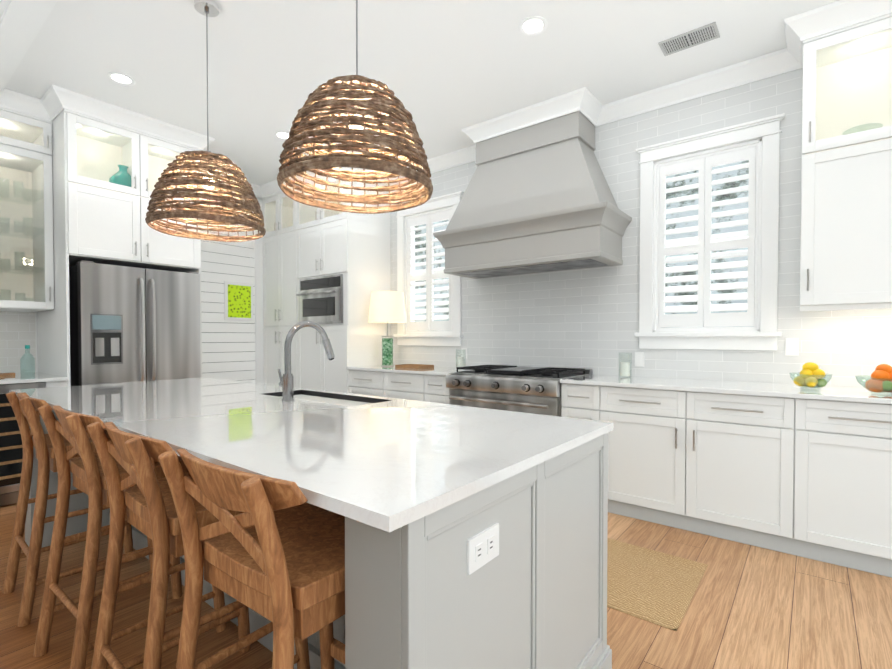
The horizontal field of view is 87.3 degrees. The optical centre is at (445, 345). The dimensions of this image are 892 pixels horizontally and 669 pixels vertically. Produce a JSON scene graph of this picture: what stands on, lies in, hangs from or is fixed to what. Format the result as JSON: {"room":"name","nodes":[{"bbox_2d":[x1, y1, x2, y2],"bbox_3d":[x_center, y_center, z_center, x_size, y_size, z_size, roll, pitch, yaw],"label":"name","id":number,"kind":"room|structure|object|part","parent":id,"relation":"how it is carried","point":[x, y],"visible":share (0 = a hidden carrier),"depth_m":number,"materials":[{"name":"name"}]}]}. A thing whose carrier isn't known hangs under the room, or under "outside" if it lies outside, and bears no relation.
{"room":"kitchen","nodes":[
{"label":"kitchen","id":0,"kind":"room"},
{"bbox_2d":[9,185,264,372],"bbox_3d":[-4.255,-0.391,3.627,0.150,3.100,7.280,1,1,38],"label":"wall","id":1,"kind":"structure","parent":0,"point":[258,198],"depth_m":4.22,"materials":[{"name":"white paint"}]},
{"bbox_2d":[0,311,35,372],"bbox_3d":[-4.409,-0.019,3.316,0.001,0.532,2.290,1,1,38],"label":"backsplash","id":2,"kind":"structure","parent":1,"relation":"attached to","point":[17,332],"depth_m":4.11,"materials":[{"name":"white tile"}]},
{"bbox_2d":[0,110,53,311],"bbox_3d":[-3.612,-1.051,3.809,0.618,1.515,0.518,1,1,38],"label":"upper cabinet","id":3,"kind":"object","parent":1,"relation":"attached to","point":[26,243],"visible":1,"depth_m":3.68,"materials":[{"name":"white paint"}]},
{"bbox_2d":[200,187,263,383],"bbox_3d":[-2.685,-0.347,5.475,0.030,2.950,1.175,1,1,38],"label":"wall","id":4,"kind":"structure","parent":1,"relation":"attached to","point":[232,349],"depth_m":5.61,"materials":[{"name":"white paint"}]},
{"bbox_2d":[224,281,253,320],"bbox_3d":[-2.511,-0.535,5.676,0.024,0.460,0.360,1,1,38],"label":"framed art","id":5,"kind":"object","parent":4,"relation":"attached to","point":[238,302],"visible":0.96,"depth_m":5.66,"materials":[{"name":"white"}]},
{"bbox_2d":[368,291,406,322],"bbox_3d":[-0.627,-0.409,5.008,0.410,0.320,0.410,1,1,38],"label":"lampshade","id":6,"kind":"object","parent":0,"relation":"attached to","point":[385,306],"depth_m":4.85,"materials":[{"name":"white fabric"}]},
{"bbox_2d":[5,0,837,185],"bbox_3d":[-0.949,-1.950,1.092,8.450,0.100,7.430,1,1,38],"label":"ceiling","id":7,"kind":"structure","parent":0,"point":[446,72],"depth_m":3.10,"materials":[{"name":"white paint"}]},
{"bbox_2d":[0,0,57,91],"bbox_3d":[-1.921,-1.842,-0.140,8.150,0.074,3.990,1,1,38],"label":"ceiling beam","id":8,"kind":"structure","parent":7,"relation":"attached to","point":[22,22],"depth_m":2.73,"materials":[{"name":"white paint"}]},
{"bbox_2d":[107,72,135,85],"bbox_3d":[-2.353,-1.933,3.389,0.176,0.008,0.176,1,1,38],"label":"recessed light","id":9,"kind":"object","parent":7,"relation":"in","point":[121,78],"visible":1,"depth_m":3.39,"materials":[{"name":"white"}]},
{"bbox_2d":[145,0,265,241],"bbox_3d":[-1.349,-1.287,2.647,0.608,1.275,0.608,1,1,38],"label":"pendant light","id":10,"kind":"object","parent":7,"relation":"hanging from","point":[213,166],"visible":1,"depth_m":2.51,"materials":[{"name":"wicker"}]},
{"bbox_3d":[-1.349,-1.452,2.644,0.123,0.944,0.123,1,1,38],"label":"cord","id":11,"kind":"part","parent":10,"relation":"part of","materials":[{"name":"silver metal"}]},
{"bbox_3d":[-1.349,-0.925,2.653,0.064,0.080,0.064,1,1,38],"label":"bulb","id":12,"kind":"part","parent":10,"relation":"part of","materials":[{"name":"white glass"}]},
{"bbox_2d":[274,131,288,139],"bbox_3d":[-1.505,-1.948,4.337,0.176,0.008,0.176,1,1,38],"label":"recessed light","id":13,"kind":"object","parent":7,"relation":"in","point":[283,135],"visible":0.77,"depth_m":4.33,"materials":[{"name":"white"}]},
{"bbox_2d":[277,0,432,213],"bbox_3d":[-0.356,-1.259,1.864,0.608,1.305,0.608,1,1,38],"label":"pendant light","id":14,"kind":"object","parent":7,"relation":"hanging from","point":[351,100],"visible":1,"depth_m":1.70,"materials":[{"name":"wicker"}]},
{"bbox_3d":[-0.356,-0.882,1.870,0.064,0.080,0.064,1,1,38],"label":"bulb","id":15,"kind":"part","parent":14,"relation":"part of","materials":[{"name":"white glass"}]},
{"bbox_3d":[-0.356,-1.424,1.861,0.123,0.974,0.123,1,1,38],"label":"cord","id":16,"kind":"part","parent":14,"relation":"part of","materials":[{"name":"silver metal"}]},
{"bbox_2d":[518,16,547,35],"bbox_3d":[0.524,-1.923,2.816,0.176,0.008,0.176,1,1,38],"label":"recessed light","id":17,"kind":"object","parent":7,"relation":"in","point":[532,25],"visible":1,"depth_m":2.81,"materials":[{"name":"white"}]},
{"bbox_2d":[658,22,719,55],"bbox_3d":[1.530,-1.926,2.946,0.320,0.008,0.170,1,1,38],"label":"ceiling vent","id":18,"kind":"object","parent":7,"relation":"in","point":[694,37],"visible":1,"depth_m":2.94,"materials":[{"name":"grey metal"}]},
{"bbox_2d":[0,503,891,668],"bbox_3d":[-0.949,1.250,1.144,8.450,0.100,7.430,1,1,38],"label":"floor","id":19,"kind":"structure","parent":0,"point":[752,607],"depth_m":2.03,"materials":[{"name":"brown wood"}]},
{"bbox_2d":[0,345,67,387],"bbox_3d":[-4.021,0.589,3.025,0.978,1.160,2.298,1,1,38],"label":"base cabinets","id":20,"kind":"object","parent":19,"relation":"on","point":[50,380],"visible":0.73,"depth_m":3.59,"materials":[{"name":"white paint"}]},
{"bbox_2d":[0,382,44,505],"bbox_3d":[-3.545,0.712,3.570,0.939,0.872,0.592,1,1,38],"label":"wine cooler","id":21,"kind":"object","parent":20,"relation":"in","point":[11,452],"visible":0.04,"depth_m":3.39,"materials":[{"name":"black"}]},
{"bbox_2d":[0,372,67,383],"bbox_3d":[-4.021,0.267,3.020,0.978,0.027,2.298,1,1,38],"label":"countertop","id":22,"kind":"structure","parent":20,"relation":"on","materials":[{"name":"white stone"}]},
{"bbox_2d":[20,345,34,374],"bbox_3d":[-3.451,0.117,3.856,0.090,0.245,0.090,1,1,38],"label":"bottle","id":23,"kind":"object","parent":22,"relation":"on","point":[26,346],"depth_m":3.85,"materials":[{"name":"teal glass"}]},
{"bbox_2d":[3,392,152,626],"bbox_3d":[-1.784,0.701,2.296,0.462,0.965,0.552,1,1,38],"label":"bar stool","id":24,"kind":"object","parent":19,"relation":"on","point":[24,406],"visible":0.65,"depth_m":2.11,"materials":[{"name":"brown wood"}]},
{"bbox_2d":[37,112,201,385],"bbox_3d":[-2.984,-0.335,4.308,1.001,2.965,1.020,1,1,38],"label":"tall cabinet","id":25,"kind":"object","parent":19,"relation":"on","point":[105,177],"visible":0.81,"depth_m":3.90,"materials":[{"name":"white paint"}]},
{"bbox_2d":[109,165,130,186],"bbox_3d":[-2.819,-1.425,4.083,0.210,0.277,0.210,1,1,38],"label":"vase","id":26,"kind":"object","parent":25,"relation":"on","point":[125,178],"depth_m":4.02,"materials":[{"name":"teal glass"}]},
{"bbox_2d":[33,405,226,668],"bbox_3d":[-1.254,0.708,1.872,0.458,0.965,0.548,1,1,38],"label":"bar stool","id":27,"kind":"object","parent":19,"relation":"on","point":[88,476],"visible":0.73,"depth_m":1.75,"materials":[{"name":"brown wood"}]},
{"bbox_2d":[69,260,200,385],"bbox_3d":[-2.919,0.234,4.291,1.020,1.827,0.904,1,1,38],"label":"refrigerator","id":28,"kind":"object","parent":19,"relation":"on","point":[131,324],"visible":0.6,"depth_m":3.93,"materials":[{"name":"silver metal"}]},
{"bbox_2d":[87,422,309,668],"bbox_3d":[-0.785,0.714,1.496,0.458,0.965,0.548,1,1,38],"label":"bar stool","id":29,"kind":"object","parent":19,"relation":"on","point":[147,500],"visible":0.65,"depth_m":1.38,"materials":[{"name":"brown wood"}]},
{"bbox_2d":[158,449,344,668],"bbox_3d":[-0.353,0.720,1.150,0.462,0.965,0.552,1,1,38],"label":"bar stool","id":30,"kind":"object","parent":19,"relation":"on","point":[274,553],"visible":0.69,"depth_m":1.01,"materials":[{"name":"brown wood"}]},
{"bbox_2d":[263,222,297,386],"bbox_3d":[-1.823,-0.148,5.922,0.786,2.537,0.668,1,1,38],"label":"tall cabinet","id":31,"kind":"object","parent":19,"relation":"on","point":[280,244],"depth_m":5.69,"materials":[{"name":"white paint"}]},
{"bbox_2d":[25,410,612,668],"bbox_3d":[-0.951,0.739,2.213,3.104,0.888,1.072,1,1,38],"label":"kitchen island","id":32,"kind":"object","parent":19,"relation":"on","point":[475,537],"depth_m":1.13,"materials":[{"name":"grey paint"}]},
{"bbox_2d":[9,377,612,532],"bbox_3d":[-0.974,0.281,2.202,3.122,0.027,1.124,1,1,38],"label":"island countertop","id":33,"kind":"structure","parent":32,"relation":"on","point":[376,465],"depth_m":1.44,"materials":[{"name":"white stone"}]},
{"bbox_2d":[277,321,334,400],"bbox_3d":[-0.706,0.069,2.377,0.097,0.391,0.307,1,1,38],"label":"faucet","id":34,"kind":"object","parent":33,"relation":"on","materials":[{"name":"silver metal"}]},
{"bbox_2d":[269,389,396,404],"bbox_3d":[-0.634,0.388,2.410,0.759,0.247,0.269,1,1,38],"label":"sink","id":35,"kind":"object","parent":33,"relation":"in","point":[302,394],"depth_m":2.51,"materials":[{"name":"black metal"}]},
{"bbox_2d":[298,210,390,392],"bbox_3d":[-1.230,-0.141,5.455,0.969,2.537,0.668,1,1,38],"label":"tall cabinet","id":36,"kind":"object","parent":19,"relation":"on","point":[327,271],"depth_m":5.13,"materials":[{"name":"white paint"}]},
{"bbox_2d":[348,371,381,396],"bbox_3d":[-0.628,0.692,5.013,0.530,0.887,0.638,1,1,38],"label":"base cabinet","id":37,"kind":"object","parent":19,"relation":"on","point":[359,382],"depth_m":4.75,"materials":[{"name":"white paint"}]},
{"bbox_2d":[382,371,429,401],"bbox_3d":[-0.188,0.698,4.667,0.591,0.887,0.638,1,1,38],"label":"base cabinet","id":38,"kind":"object","parent":19,"relation":"on","point":[388,378],"depth_m":4.40,"materials":[{"name":"white paint"}]},
{"bbox_2d":[346,363,469,374],"bbox_3d":[-0.310,0.235,4.739,1.360,0.035,0.663,1,1,38],"label":"countertop","id":39,"kind":"structure","parent":38,"relation":"on","point":[403,369],"depth_m":4.59,"materials":[{"name":"white stone"}]},
{"bbox_2d":[368,291,406,366],"bbox_3d":[-0.627,-0.174,5.012,0.410,0.790,0.410,1,1,38],"label":"table lamp","id":40,"kind":"object","parent":39,"relation":"on","point":[387,307],"depth_m":4.87,"materials":[{"name":"white fabric"}]},
{"bbox_2d":[395,364,433,368],"bbox_3d":[-0.321,0.211,4.777,0.320,0.028,0.240,1,1,38],"label":"tray","id":41,"kind":"object","parent":39,"relation":"on","point":[409,366],"depth_m":4.71,"materials":[{"name":"brown wood"}]},
{"bbox_2d":[430,375,449,403],"bbox_3d":[0.114,0.702,4.429,0.300,0.887,0.638,1,1,38],"label":"base cabinet","id":42,"kind":"object","parent":19,"relation":"on","point":[439,393],"depth_m":4.16,"materials":[{"name":"white paint"}]},
{"bbox_2d":[446,365,592,416],"bbox_3d":[0.601,0.672,3.969,1.025,0.962,0.753,1,1,38],"label":"range","id":43,"kind":"object","parent":19,"relation":"on","point":[532,390],"visible":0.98,"depth_m":3.71,"materials":[{"name":"silver metal"}]},
{"bbox_2d":[561,384,611,421],"bbox_3d":[1.181,0.715,3.588,0.351,0.888,0.638,1,1,38],"label":"base cabinet","id":44,"kind":"object","parent":19,"relation":"on","point":[579,401],"depth_m":3.32,"materials":[{"name":"white paint"}]},
{"bbox_2d":[607,538,707,630],"bbox_3d":[0.638,1.167,2.649,1.380,0.015,0.720,1,1,38],"label":"jute rug","id":45,"kind":"object","parent":19,"relation":"on","point":[654,587],"visible":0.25,"depth_m":2.31,"materials":[{"name":"beige wicker"}]},
{"bbox_2d":[608,388,811,558],"bbox_3d":[1.699,0.722,3.180,1.212,0.888,0.638,1,1,38],"label":"base cabinet","id":46,"kind":"object","parent":19,"relation":"on","point":[801,466],"depth_m":2.83,"materials":[{"name":"white paint"}]},
{"bbox_2d":[560,374,891,403],"bbox_3d":[2.241,0.272,2.729,3.070,0.027,0.663,1,1,38],"label":"countertop","id":47,"kind":"structure","parent":46,"relation":"on","point":[730,388],"depth_m":2.86,"materials":[{"name":"white stone"}]},
{"bbox_2d":[790,362,831,389],"bbox_3d":[2.123,0.177,2.723,0.200,0.160,0.200,1,1,38],"label":"fruit bowl","id":48,"kind":"object","parent":47,"relation":"on","point":[811,376],"depth_m":2.69,"materials":[{"name":"green"}]},
{"bbox_2d":[855,364,891,395],"bbox_3d":[2.336,0.178,2.492,0.236,0.164,0.236,1,1,38],"label":"fruit bowl","id":49,"kind":"object","parent":47,"relation":"on","point":[880,381],"depth_m":2.47,"materials":[{"name":"orange"}]},
{"bbox_2d":[812,400,891,577],"bbox_3d":[2.555,0.733,2.505,1.212,0.888,0.638,1,1,38],"label":"base cabinet","id":50,"kind":"object","parent":19,"relation":"on","point":[852,443],"depth_m":2.45,"materials":[{"name":"white paint"}]},
{"bbox_2d":[390,68,891,386],"bbox_3d":[1.304,-0.397,3.977,8.450,3.100,0.150,1,1,38],"label":"tiled wall","id":51,"kind":"structure","parent":0,"point":[585,318],"depth_m":3.72,"materials":[{"name":"grey tile"}]},
{"bbox_2d":[393,191,463,345],"bbox_3d":[-0.164,-0.782,5.089,0.946,1.563,0.210,1,1,38],"label":"window","id":52,"kind":"structure","parent":51,"relation":"in","point":[405,337],"depth_m":5.06,"materials":[{"name":"white wood"}]},
{"bbox_2d":[407,209,452,331],"bbox_3d":[-0.156,-0.786,5.098,0.660,1.280,0.135,1,1,38],"label":"window shutters","id":53,"kind":"object","parent":52,"relation":"attached to","point":[430,273],"visible":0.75,"depth_m":5.07,"materials":[{"name":"white paint"}]},
{"bbox_2d":[0,0,891,199],"bbox_3d":[-0.925,-1.852,2.346,6.630,0.134,5.128,1,1,38],"label":"crown molding","id":54,"kind":"structure","parent":51,"relation":"attached to","point":[52,104],"depth_m":3.62,"materials":[{"name":"white wood"}]},
{"bbox_2d":[461,348,466,358],"bbox_3d":[0.186,0.080,4.763,0.072,0.116,0.010,1,1,38],"label":"outlet","id":55,"kind":"object","parent":51,"relation":"attached to","point":[463,353],"visible":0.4,"depth_m":4.76,"materials":[{"name":"white plastic"}]},
{"bbox_2d":[433,111,631,278],"bbox_3d":[0.682,-1.300,3.993,1.591,1.292,0.566,1,1,38],"label":"range hood","id":56,"kind":"object","parent":51,"relation":"attached to","point":[537,198],"visible":1,"depth_m":3.79,"materials":[{"name":"grey paint"}]},
{"bbox_2d":[635,352,643,366],"bbox_3d":[1.533,0.107,3.702,0.072,0.116,0.010,1,1,38],"label":"outlet","id":57,"kind":"object","parent":51,"relation":"attached to","point":[639,359],"visible":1,"depth_m":3.70,"materials":[{"name":"white plastic"}]},
{"bbox_2d":[634,113,784,349],"bbox_3d":[1.914,-0.755,3.452,0.946,1.563,0.210,1,1,38],"label":"window","id":58,"kind":"structure","parent":51,"relation":"in","point":[765,334],"depth_m":3.31,"materials":[{"name":"white wood"}]},
{"bbox_2d":[656,143,758,329],"bbox_3d":[1.921,-0.759,3.462,0.660,1.280,0.135,1,1,38],"label":"window shutters","id":59,"kind":"object","parent":58,"relation":"attached to","point":[704,243],"visible":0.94,"depth_m":3.42,"materials":[{"name":"white painted wood"}]},
{"bbox_2d":[785,338,798,355],"bbox_3d":[2.295,0.007,3.100,0.072,0.116,0.010,1,1,38],"label":"outlet","id":60,"kind":"object","parent":51,"relation":"attached to","point":[791,346],"visible":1,"depth_m":3.10,"materials":[{"name":"white plastic"}]},
{"bbox_2d":[800,17,891,310],"bbox_3d":[2.646,-0.996,2.568,1.100,1.585,0.381,1,1,38],"label":"upper cabinet","id":61,"kind":"object","parent":51,"relation":"attached to","point":[846,222],"visible":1,"depth_m":2.71,"materials":[{"name":"white paint"}]},
{"bbox_3d":[2.454,-1.214,2.757,0.180,0.116,0.180,1,1,38],"label":"cake stand glass","id":62,"kind":"part","parent":61,"relation":"part of","materials":[{"name":"glass"}]},
{"label":"outside","id":63,"kind":"structure","parent":0,"visible":0},
{"bbox_2d":[415,160,752,330],"bbox_3d":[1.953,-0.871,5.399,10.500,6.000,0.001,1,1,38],"label":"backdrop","id":64,"kind":"structure","parent":63,"point":[733,173],"depth_m":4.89,"materials":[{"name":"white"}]}
]}

